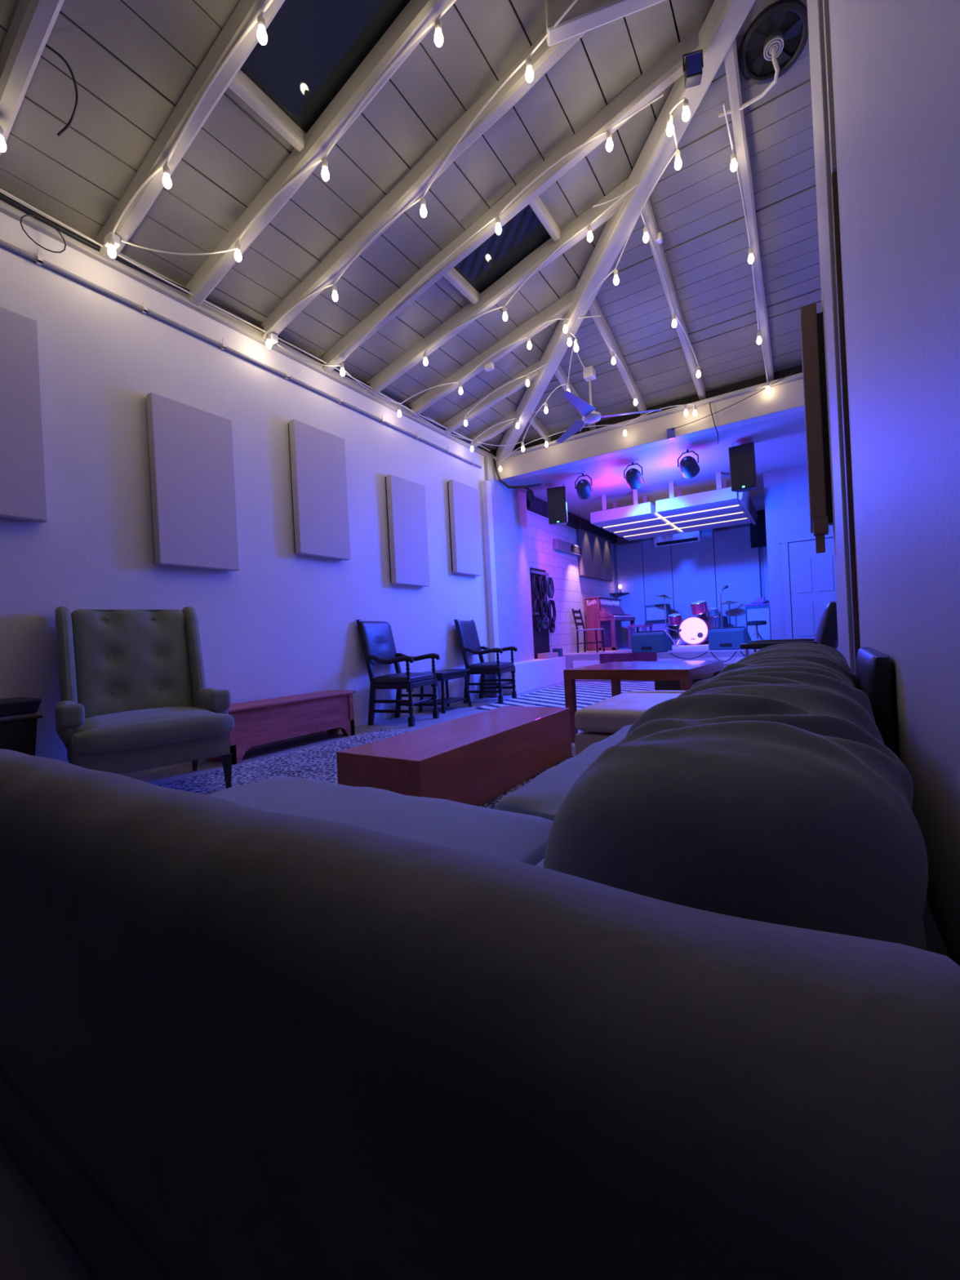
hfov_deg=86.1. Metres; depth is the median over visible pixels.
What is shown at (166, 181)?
bulb
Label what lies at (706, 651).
cable
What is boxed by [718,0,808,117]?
exhaust fan
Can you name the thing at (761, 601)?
keyboard
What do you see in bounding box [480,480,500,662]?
trim
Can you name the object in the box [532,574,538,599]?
coiled cable
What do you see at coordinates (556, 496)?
loudspeaker
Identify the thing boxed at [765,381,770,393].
bulb
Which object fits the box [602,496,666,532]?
panel
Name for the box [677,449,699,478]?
stage light
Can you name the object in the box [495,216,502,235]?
bulb
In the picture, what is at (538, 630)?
coiled cable
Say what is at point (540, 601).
coiled cable
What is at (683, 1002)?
sectional sofa
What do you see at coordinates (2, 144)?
bulb
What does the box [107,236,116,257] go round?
bulb
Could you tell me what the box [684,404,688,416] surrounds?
bulb
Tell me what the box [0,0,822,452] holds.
ceiling
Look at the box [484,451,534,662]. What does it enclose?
wall
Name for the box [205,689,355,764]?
cedar chest
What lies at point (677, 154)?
socket
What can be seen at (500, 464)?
bulb
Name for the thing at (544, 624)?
coiled cable
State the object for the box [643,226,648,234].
socket
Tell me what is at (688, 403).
wire
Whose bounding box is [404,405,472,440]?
wire
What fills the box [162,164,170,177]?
socket
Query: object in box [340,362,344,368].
socket
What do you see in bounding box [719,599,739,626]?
cymbal stand
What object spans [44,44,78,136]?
wire
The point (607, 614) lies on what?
upright piano
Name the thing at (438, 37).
bulb
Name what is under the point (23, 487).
acoustic panel
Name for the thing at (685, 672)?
square table
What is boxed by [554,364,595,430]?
rafter
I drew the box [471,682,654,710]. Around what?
striped rug
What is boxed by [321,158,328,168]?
socket
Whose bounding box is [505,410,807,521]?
ceiling
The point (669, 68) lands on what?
rafter
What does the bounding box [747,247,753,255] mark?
socket
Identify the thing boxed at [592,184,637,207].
wire
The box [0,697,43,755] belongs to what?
side table
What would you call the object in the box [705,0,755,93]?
cable
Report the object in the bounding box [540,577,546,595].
coiled cable
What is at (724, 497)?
panel
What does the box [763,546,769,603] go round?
panel
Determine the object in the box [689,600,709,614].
tom drum
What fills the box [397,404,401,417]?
bulb
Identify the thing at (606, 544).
panel
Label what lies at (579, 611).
chair
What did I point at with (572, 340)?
wire
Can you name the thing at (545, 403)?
bulb
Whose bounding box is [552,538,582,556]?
air conditioner
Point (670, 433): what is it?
bracket
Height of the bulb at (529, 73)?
0.130 m
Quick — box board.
[738,491,757,524]
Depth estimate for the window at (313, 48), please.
2.85 m
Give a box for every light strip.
[604,504,738,528]
[614,511,742,533]
[623,517,746,537]
[655,512,682,531]
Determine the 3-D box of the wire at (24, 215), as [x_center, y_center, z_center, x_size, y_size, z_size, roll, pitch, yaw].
[-2.681,-2.495,3.159,0.008,0.187,0.227,-3,0,33]
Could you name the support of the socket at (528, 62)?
attached to the bulb at (529, 73)
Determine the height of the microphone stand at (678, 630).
0.402 m
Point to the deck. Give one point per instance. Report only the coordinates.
(510, 0)
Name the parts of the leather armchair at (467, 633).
leg, backrest, leg, arm, seat, seat rail, arm post, arm, leg, arm post, leg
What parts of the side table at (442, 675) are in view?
leg, leg, leg, leg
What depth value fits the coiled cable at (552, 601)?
8.98 m
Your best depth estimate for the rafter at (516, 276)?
4.65 m
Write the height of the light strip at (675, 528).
0.023 m
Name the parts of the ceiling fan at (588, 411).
fan blade, fan blade, down rod, fan blade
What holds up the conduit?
attached to the wall at (284, 623)
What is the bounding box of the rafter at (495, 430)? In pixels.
[468,409,515,448]
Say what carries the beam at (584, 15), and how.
attached to the ceiling at (131, 62)
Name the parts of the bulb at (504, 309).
bulb glass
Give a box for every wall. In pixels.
[0,191,615,777]
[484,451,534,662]
[502,656,565,694]
[613,523,765,644]
[763,465,833,639]
[828,0,959,966]
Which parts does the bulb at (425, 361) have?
bulb glass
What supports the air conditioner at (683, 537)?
attached to the panel at (693, 563)
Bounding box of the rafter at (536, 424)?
[528,413,551,442]
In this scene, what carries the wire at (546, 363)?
hanging from the beam at (724, 20)
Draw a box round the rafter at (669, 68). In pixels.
[320,22,703,373]
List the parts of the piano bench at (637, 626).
leg, seat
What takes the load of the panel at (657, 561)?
attached to the wall at (620, 540)
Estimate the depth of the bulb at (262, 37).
2.48 m
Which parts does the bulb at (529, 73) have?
bulb glass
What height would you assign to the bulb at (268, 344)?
0.130 m
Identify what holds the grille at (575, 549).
attached to the air conditioner at (560, 545)
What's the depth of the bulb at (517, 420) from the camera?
6.69 m
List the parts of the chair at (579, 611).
post, post, seat, leg, leg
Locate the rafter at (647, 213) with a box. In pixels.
[641,198,706,400]
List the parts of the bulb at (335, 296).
bulb glass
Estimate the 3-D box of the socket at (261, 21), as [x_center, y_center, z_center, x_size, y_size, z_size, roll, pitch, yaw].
[-1.061,-2.999,2.495,0.036,0.058,0.036,-3,0,33]
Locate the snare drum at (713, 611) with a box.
[698,607,719,617]
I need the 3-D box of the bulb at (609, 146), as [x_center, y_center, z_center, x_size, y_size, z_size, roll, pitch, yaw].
[0.864,-3.333,3.433,0.047,0.130,0.047,-3,0,33]
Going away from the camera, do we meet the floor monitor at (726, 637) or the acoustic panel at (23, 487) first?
the acoustic panel at (23, 487)
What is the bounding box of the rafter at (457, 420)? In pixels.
[440,360,540,434]
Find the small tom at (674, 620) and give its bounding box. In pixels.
[667,613,682,626]
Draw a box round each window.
[228,0,410,152]
[443,195,560,305]
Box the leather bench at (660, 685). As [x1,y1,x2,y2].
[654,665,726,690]
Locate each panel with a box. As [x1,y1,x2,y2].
[0,306,48,523]
[146,391,239,571]
[288,418,351,560]
[385,474,430,586]
[447,479,482,576]
[577,528,592,577]
[590,488,657,527]
[591,533,603,579]
[600,537,612,582]
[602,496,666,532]
[613,502,674,537]
[615,542,645,644]
[622,526,680,540]
[642,540,675,644]
[655,471,741,516]
[665,480,745,523]
[671,531,716,644]
[673,511,748,528]
[680,516,751,532]
[713,525,760,626]
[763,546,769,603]
[800,302,832,553]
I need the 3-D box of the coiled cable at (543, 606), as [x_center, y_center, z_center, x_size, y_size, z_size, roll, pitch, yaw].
[1.132,-0.506,8.919,0.047,0.402,0.211,-3,0,33]
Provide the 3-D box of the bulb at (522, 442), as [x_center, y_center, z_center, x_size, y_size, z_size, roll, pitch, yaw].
[0.571,-2.575,6.850,0.047,0.130,0.047,-3,0,33]
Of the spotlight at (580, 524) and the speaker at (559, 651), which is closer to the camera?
the speaker at (559, 651)
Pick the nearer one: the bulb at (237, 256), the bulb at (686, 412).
the bulb at (237, 256)
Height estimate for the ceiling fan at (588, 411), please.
0.622 m
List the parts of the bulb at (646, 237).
bulb glass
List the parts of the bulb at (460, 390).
bulb glass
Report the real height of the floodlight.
0.169 m
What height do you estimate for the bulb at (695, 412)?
0.130 m
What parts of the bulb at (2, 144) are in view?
bulb glass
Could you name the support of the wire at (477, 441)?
attached to the beam at (724, 20)
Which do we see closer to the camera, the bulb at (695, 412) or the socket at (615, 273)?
the socket at (615, 273)
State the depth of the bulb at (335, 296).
4.04 m
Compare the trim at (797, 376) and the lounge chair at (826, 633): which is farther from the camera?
the trim at (797, 376)
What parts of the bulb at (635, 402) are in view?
bulb glass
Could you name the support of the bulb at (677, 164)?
hanging from the wire at (682, 100)
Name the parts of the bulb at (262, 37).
bulb glass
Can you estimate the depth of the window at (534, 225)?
4.40 m
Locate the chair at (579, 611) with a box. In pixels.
[571,608,604,653]
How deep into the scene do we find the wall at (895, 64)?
0.85 m
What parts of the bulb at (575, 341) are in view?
bulb glass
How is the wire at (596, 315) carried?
hanging from the rafter at (561, 307)
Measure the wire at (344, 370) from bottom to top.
0.074 m
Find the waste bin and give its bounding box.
[484,673,503,697]
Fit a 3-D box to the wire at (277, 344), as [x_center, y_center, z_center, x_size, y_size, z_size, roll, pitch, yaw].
[-1.560,-2.591,4.724,0.617,0.078,0.010,-3,0,-45]
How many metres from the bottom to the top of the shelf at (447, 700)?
0.025 m
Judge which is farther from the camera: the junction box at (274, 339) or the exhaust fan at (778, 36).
the junction box at (274, 339)
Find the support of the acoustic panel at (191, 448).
attached to the wall at (284, 623)
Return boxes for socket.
[0,125,4,139]
[107,236,115,247]
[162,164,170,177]
[234,241,240,251]
[257,14,265,29]
[266,333,271,340]
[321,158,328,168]
[332,284,337,292]
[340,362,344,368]
[420,197,426,206]
[434,18,441,31]
[495,216,500,224]
[502,306,506,313]
[525,57,532,69]
[586,224,591,233]
[606,130,612,141]
[613,268,617,276]
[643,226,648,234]
[666,113,672,125]
[671,313,675,319]
[675,149,680,159]
[682,97,688,110]
[730,151,736,161]
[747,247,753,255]
[756,330,760,337]
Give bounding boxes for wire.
[19,214,66,253]
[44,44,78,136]
[110,0,273,236]
[120,240,235,255]
[236,0,456,241]
[267,0,577,333]
[277,343,340,366]
[342,93,663,362]
[344,369,401,404]
[398,315,600,404]
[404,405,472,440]
[424,190,630,351]
[465,363,548,415]
[471,408,542,441]
[476,440,522,445]
[500,403,694,462]
[522,97,685,441]
[572,339,588,373]
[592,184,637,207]
[600,333,635,394]
[640,213,698,364]
[671,372,793,430]
[707,394,718,444]
[722,103,768,381]
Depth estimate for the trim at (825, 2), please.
1.94 m
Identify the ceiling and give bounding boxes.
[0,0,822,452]
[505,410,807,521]
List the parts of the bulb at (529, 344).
bulb glass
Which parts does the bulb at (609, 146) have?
bulb glass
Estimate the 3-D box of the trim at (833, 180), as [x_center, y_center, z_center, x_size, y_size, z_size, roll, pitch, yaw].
[1.416,-0.507,1.968,0.016,2.520,0.070,-3,0,33]
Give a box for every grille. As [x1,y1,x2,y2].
[570,544,582,554]
[635,630,665,632]
[712,626,746,628]
[763,37,783,60]
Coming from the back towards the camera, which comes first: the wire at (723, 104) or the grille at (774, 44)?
the wire at (723, 104)
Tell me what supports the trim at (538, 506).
attached to the wall at (284, 623)
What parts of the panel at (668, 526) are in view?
panel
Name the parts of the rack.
hook rail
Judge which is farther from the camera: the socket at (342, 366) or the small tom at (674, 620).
the small tom at (674, 620)
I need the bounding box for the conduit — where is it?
[0,239,481,468]
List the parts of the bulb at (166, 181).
bulb glass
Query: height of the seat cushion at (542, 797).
0.190 m
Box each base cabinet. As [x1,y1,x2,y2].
[644,620,673,644]
[745,604,771,640]
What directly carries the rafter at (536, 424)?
attached to the ceiling at (131, 62)
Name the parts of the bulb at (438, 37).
bulb glass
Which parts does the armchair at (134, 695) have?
arm, arm, backrest, seat, leg, arm, arm, leg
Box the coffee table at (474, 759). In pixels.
[336,705,572,806]
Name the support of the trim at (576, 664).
attached to the floor at (592, 655)
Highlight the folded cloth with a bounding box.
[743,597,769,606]
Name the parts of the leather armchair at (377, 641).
leg, backrest, arm, leg, seat, seat rail, arm post, leg, arm, arm post, leg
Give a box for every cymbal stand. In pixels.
[656,593,676,644]
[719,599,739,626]
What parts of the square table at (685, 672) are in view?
leg, leg, leg, leg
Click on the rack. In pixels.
(541, 639)
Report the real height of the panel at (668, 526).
0.455 m
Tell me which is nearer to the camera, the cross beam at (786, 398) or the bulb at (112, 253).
the bulb at (112, 253)
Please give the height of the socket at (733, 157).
0.058 m
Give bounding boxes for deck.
[454,0,679,277]
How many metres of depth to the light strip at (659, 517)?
8.78 m
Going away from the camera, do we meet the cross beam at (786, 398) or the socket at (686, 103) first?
the socket at (686, 103)
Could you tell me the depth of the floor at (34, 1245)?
0.79 m
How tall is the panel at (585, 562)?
0.980 m
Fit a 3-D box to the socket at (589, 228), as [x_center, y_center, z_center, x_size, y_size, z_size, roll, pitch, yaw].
[0.878,-3.291,4.116,0.036,0.058,0.036,-3,0,33]
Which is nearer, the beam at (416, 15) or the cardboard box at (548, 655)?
the beam at (416, 15)
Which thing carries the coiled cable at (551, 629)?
hanging from the rack
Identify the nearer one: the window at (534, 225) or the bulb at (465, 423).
the window at (534, 225)
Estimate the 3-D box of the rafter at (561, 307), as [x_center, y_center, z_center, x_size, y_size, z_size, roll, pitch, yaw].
[0.041,-3.044,5.615,2.189,0.661,0.103,-3,0,33]
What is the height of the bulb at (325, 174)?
0.130 m
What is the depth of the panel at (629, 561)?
12.24 m
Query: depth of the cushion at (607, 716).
2.67 m
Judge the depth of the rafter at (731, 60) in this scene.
3.89 m
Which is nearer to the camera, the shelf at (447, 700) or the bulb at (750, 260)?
the bulb at (750, 260)
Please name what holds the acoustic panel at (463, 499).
attached to the wall at (284, 623)
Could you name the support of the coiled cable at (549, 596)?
hanging from the rack
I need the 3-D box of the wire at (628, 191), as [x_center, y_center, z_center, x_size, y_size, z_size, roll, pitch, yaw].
[0.344,-3.116,4.541,2.069,0.481,0.191,-3,0,35]
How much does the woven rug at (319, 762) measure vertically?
0.006 m
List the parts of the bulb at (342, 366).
bulb glass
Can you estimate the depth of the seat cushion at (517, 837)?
1.19 m
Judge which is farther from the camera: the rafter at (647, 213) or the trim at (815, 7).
the rafter at (647, 213)
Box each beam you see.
[0,0,64,155]
[94,0,284,261]
[184,0,453,306]
[258,31,586,341]
[495,0,755,462]
[495,377,804,483]
[545,0,666,46]
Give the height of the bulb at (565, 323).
0.130 m
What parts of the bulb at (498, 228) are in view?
bulb glass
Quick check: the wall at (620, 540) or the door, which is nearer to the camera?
the door
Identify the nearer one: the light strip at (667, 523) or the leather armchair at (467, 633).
the leather armchair at (467, 633)
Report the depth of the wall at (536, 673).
8.00 m
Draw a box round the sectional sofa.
[0,642,959,1279]
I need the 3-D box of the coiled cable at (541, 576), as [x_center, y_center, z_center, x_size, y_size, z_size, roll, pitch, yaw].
[1.070,-0.867,8.768,0.048,0.475,0.247,-3,0,33]
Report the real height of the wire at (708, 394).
0.527 m
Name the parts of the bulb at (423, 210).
bulb glass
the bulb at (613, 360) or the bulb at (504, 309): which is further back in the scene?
the bulb at (613, 360)
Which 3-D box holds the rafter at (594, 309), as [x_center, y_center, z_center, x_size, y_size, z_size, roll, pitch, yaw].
[1.595,-3.137,5.839,0.077,0.655,2.117,-3,0,33]
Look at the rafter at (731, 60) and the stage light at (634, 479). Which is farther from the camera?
the stage light at (634, 479)
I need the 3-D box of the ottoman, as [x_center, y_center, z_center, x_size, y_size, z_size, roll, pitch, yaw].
[1.040,0.544,2.896,0.720,0.440,0.900,-3,0,33]
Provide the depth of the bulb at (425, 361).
5.04 m
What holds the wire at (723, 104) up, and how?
hanging from the rafter at (731, 60)
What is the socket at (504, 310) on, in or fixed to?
attached to the bulb at (504, 309)
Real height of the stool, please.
0.440 m
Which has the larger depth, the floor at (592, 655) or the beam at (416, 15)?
the floor at (592, 655)
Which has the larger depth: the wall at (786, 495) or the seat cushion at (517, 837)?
the wall at (786, 495)
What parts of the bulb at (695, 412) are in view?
bulb glass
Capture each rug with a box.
[158,729,575,808]
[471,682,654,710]
[666,644,710,652]
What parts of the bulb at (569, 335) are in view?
bulb glass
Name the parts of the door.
panel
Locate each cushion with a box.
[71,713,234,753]
[82,706,215,731]
[208,775,553,865]
[493,724,632,821]
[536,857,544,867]
[574,693,680,733]
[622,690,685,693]
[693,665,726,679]
[856,647,897,756]
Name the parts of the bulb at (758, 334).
bulb glass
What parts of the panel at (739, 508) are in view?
panel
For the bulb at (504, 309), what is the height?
0.130 m
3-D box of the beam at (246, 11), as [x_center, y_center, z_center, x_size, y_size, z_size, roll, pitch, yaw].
[-0.780,-3.251,2.341,4.380,1.186,0.104,-3,0,33]
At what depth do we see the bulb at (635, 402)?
6.11 m
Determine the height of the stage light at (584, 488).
0.359 m
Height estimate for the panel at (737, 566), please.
2.450 m
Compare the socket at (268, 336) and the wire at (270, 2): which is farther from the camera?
the socket at (268, 336)
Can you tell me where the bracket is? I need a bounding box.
[666,426,675,439]
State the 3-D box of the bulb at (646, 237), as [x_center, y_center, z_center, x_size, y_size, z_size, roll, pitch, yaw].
[1.361,-3.330,4.220,0.047,0.130,0.047,-3,0,33]
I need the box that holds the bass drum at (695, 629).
[676,616,710,644]
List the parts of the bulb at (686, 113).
bulb glass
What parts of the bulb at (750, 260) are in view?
bulb glass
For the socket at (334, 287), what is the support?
attached to the bulb at (335, 296)
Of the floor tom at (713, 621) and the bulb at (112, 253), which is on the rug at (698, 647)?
the floor tom at (713, 621)
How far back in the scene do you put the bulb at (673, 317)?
4.99 m
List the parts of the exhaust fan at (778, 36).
fan blade, fan blade, fan blade, fan blade, fan blade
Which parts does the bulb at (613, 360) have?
bulb glass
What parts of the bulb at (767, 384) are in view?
bulb glass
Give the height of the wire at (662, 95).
0.695 m
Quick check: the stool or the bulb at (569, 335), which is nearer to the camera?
the bulb at (569, 335)
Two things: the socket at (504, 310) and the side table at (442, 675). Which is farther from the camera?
the side table at (442, 675)
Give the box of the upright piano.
[584,596,635,651]
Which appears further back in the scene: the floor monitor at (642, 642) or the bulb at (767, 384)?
the floor monitor at (642, 642)
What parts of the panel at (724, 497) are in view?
panel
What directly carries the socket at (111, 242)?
attached to the bulb at (112, 253)
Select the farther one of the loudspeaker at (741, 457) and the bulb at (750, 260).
the loudspeaker at (741, 457)
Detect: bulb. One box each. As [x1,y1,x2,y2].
[0,125,6,152]
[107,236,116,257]
[162,164,171,188]
[234,241,241,262]
[257,14,267,44]
[266,333,271,349]
[321,158,328,181]
[332,284,337,301]
[340,362,345,376]
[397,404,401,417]
[420,197,426,217]
[422,351,427,365]
[434,18,443,47]
[458,382,462,395]
[463,415,467,426]
[470,441,473,451]
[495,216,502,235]
[498,462,502,471]
[502,306,507,321]
[515,418,519,428]
[521,441,524,451]
[525,57,533,82]
[525,374,529,386]
[527,336,531,349]
[544,402,547,413]
[544,437,548,447]
[563,319,568,333]
[567,332,572,346]
[573,338,578,351]
[586,224,593,242]
[605,130,613,151]
[611,352,615,364]
[613,268,618,285]
[622,425,626,435]
[633,394,637,405]
[643,226,648,243]
[666,113,674,137]
[671,313,676,328]
[674,149,681,170]
[682,97,689,121]
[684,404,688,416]
[693,404,697,416]
[696,365,701,377]
[730,151,737,172]
[747,247,754,263]
[756,330,761,344]
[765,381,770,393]
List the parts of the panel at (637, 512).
panel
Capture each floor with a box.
[0,680,654,1279]
[562,647,838,681]
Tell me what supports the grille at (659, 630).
attached to the floor monitor at (642, 642)
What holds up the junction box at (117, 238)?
attached to the beam at (246, 11)
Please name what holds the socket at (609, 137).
attached to the bulb at (609, 146)
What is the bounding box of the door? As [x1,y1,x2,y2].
[778,531,835,639]
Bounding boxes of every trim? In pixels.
[0,199,486,456]
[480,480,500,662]
[492,372,803,460]
[493,364,802,453]
[525,494,617,543]
[573,657,744,679]
[806,0,854,674]
[822,0,836,177]
[831,170,860,675]
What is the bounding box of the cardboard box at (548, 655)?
[537,652,558,658]
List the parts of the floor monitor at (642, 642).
handle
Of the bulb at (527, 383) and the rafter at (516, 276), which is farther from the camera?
the bulb at (527, 383)
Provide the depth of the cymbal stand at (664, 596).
11.00 m
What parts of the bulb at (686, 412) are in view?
bulb glass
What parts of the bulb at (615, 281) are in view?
bulb glass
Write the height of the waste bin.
0.353 m
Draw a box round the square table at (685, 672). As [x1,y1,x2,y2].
[563,660,723,741]
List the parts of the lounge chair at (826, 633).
arm frame, armrest, armrest, backrest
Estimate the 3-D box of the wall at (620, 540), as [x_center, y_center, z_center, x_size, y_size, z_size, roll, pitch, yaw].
[5.136,-1.109,11.440,4.900,3.300,0.150,-3,0,33]
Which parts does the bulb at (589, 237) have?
bulb glass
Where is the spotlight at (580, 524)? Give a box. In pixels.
[577,514,582,528]
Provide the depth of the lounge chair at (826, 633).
3.25 m
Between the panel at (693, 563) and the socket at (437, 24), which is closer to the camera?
the socket at (437, 24)
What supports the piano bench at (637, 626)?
on the floor at (592, 655)
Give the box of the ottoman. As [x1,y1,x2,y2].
[574,690,685,755]
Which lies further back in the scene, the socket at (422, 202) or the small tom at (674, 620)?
the small tom at (674, 620)
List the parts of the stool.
seat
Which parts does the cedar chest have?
lid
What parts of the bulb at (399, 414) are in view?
bulb glass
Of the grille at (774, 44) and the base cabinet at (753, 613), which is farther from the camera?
the base cabinet at (753, 613)
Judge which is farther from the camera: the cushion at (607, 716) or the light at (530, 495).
the light at (530, 495)
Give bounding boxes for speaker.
[552,648,563,657]
[749,510,766,548]
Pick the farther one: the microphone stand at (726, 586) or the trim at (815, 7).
the microphone stand at (726, 586)
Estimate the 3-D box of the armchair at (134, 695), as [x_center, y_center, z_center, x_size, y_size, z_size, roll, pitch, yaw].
[-2.033,0.342,3.117,0.842,1.154,0.906,-3,0,-42]
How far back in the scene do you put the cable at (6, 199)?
3.81 m
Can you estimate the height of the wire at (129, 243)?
0.122 m
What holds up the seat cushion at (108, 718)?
on the armchair at (134, 695)
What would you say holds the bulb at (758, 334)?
hanging from the wire at (723, 104)
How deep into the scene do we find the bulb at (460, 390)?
5.66 m
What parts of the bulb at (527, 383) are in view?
bulb glass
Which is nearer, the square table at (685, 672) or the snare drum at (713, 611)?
the square table at (685, 672)
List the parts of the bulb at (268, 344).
bulb glass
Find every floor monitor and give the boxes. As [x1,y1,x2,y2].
[631,630,672,653]
[707,626,751,649]
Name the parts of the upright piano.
lid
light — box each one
[524,488,534,500]
[574,473,592,499]
[623,462,644,489]
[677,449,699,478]
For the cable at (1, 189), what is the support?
attached to the ceiling
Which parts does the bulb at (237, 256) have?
bulb glass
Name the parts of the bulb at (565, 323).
bulb glass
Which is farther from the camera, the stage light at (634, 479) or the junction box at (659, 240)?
the stage light at (634, 479)
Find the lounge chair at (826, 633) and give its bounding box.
[739,600,838,657]
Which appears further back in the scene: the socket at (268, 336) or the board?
the board
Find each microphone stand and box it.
[664,626,681,646]
[720,585,728,627]
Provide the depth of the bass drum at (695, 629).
10.65 m
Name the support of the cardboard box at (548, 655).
on the wall at (536, 673)
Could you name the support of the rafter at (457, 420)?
attached to the ceiling at (131, 62)
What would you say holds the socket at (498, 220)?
attached to the bulb at (498, 228)
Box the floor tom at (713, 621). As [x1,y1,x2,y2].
[705,615,728,629]
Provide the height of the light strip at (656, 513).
0.022 m
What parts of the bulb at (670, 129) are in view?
bulb glass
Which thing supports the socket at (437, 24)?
attached to the bulb at (438, 37)
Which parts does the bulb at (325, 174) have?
bulb glass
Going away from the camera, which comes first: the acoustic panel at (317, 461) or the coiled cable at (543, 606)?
the acoustic panel at (317, 461)
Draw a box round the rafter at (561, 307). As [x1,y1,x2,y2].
[408,288,575,417]
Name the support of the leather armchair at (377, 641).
on the floor at (34, 1245)
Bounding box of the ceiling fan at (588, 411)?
[555,365,662,442]
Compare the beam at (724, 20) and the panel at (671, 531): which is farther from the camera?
the panel at (671, 531)
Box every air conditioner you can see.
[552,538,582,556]
[653,530,701,546]
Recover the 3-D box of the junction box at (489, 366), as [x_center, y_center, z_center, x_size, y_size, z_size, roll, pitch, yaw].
[0.101,-2.962,5.580,0.090,0.060,0.060,-3,0,33]
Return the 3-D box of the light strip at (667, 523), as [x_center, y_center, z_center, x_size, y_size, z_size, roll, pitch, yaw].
[3.541,-2.138,9.355,2.230,0.023,0.060,-3,0,33]
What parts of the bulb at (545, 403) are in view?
bulb glass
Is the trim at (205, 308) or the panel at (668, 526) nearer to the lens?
the trim at (205, 308)
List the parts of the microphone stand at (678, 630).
leg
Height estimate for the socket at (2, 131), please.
0.058 m
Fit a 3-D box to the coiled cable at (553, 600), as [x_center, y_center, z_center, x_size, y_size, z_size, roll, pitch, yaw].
[1.294,-0.493,9.170,0.048,0.447,0.233,-3,0,33]
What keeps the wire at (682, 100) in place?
attached to the beam at (724, 20)
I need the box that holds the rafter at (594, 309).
[588,298,646,416]
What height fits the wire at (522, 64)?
0.671 m
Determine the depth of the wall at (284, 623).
4.19 m
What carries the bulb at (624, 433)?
hanging from the wire at (688, 403)
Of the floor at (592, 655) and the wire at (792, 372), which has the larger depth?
the floor at (592, 655)
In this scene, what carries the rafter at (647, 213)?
attached to the ceiling at (131, 62)
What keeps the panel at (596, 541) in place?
hanging from the wall at (284, 623)
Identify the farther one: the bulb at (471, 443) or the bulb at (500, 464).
the bulb at (500, 464)
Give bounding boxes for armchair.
[54,605,234,788]
[356,619,439,726]
[453,619,517,703]
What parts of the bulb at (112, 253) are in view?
bulb glass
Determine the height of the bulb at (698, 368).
0.130 m
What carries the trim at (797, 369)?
attached to the wall
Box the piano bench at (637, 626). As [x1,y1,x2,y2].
[626,624,653,648]
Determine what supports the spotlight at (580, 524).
in the ceiling at (780, 442)
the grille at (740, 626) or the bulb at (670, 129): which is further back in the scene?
the grille at (740, 626)
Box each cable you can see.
[0,188,489,450]
[0,192,541,488]
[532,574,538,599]
[533,599,541,624]
[535,617,540,632]
[538,575,546,603]
[539,599,546,622]
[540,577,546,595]
[541,617,546,629]
[542,600,548,622]
[546,576,552,598]
[547,599,555,623]
[548,577,554,598]
[548,617,554,632]
[549,600,555,623]
[669,651,706,659]
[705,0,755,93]
[711,650,736,662]
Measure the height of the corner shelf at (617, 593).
0.030 m
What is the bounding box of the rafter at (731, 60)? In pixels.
[724,38,773,382]
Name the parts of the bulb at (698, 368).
bulb glass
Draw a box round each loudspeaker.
[546,481,568,525]
[728,438,756,492]
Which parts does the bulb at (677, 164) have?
bulb glass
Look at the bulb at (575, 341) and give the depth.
5.10 m
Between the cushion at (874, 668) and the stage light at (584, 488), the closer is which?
the cushion at (874, 668)
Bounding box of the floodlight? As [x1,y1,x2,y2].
[682,49,703,88]
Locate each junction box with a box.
[103,231,119,250]
[266,333,278,345]
[484,362,493,372]
[656,231,662,244]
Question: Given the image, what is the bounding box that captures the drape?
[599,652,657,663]
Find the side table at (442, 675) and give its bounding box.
[418,668,471,713]
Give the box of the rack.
[529,567,550,657]
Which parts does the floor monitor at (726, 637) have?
handle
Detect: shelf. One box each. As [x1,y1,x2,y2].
[423,697,467,705]
[609,592,629,595]
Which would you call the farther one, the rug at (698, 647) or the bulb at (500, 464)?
the rug at (698, 647)
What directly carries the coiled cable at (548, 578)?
hanging from the rack
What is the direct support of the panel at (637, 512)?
hanging from the ceiling at (780, 442)
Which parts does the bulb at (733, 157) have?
bulb glass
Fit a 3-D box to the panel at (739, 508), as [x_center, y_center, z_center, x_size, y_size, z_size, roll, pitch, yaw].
[3.828,-2.365,8.793,1.200,0.455,0.500,-3,0,33]
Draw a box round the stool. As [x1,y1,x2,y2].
[746,620,766,639]
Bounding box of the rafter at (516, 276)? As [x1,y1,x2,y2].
[365,177,627,395]
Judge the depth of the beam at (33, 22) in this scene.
2.47 m
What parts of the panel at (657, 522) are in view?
panel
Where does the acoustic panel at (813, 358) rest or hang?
attached to the wall
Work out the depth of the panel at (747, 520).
9.76 m
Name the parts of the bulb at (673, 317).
bulb glass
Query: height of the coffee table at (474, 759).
0.323 m

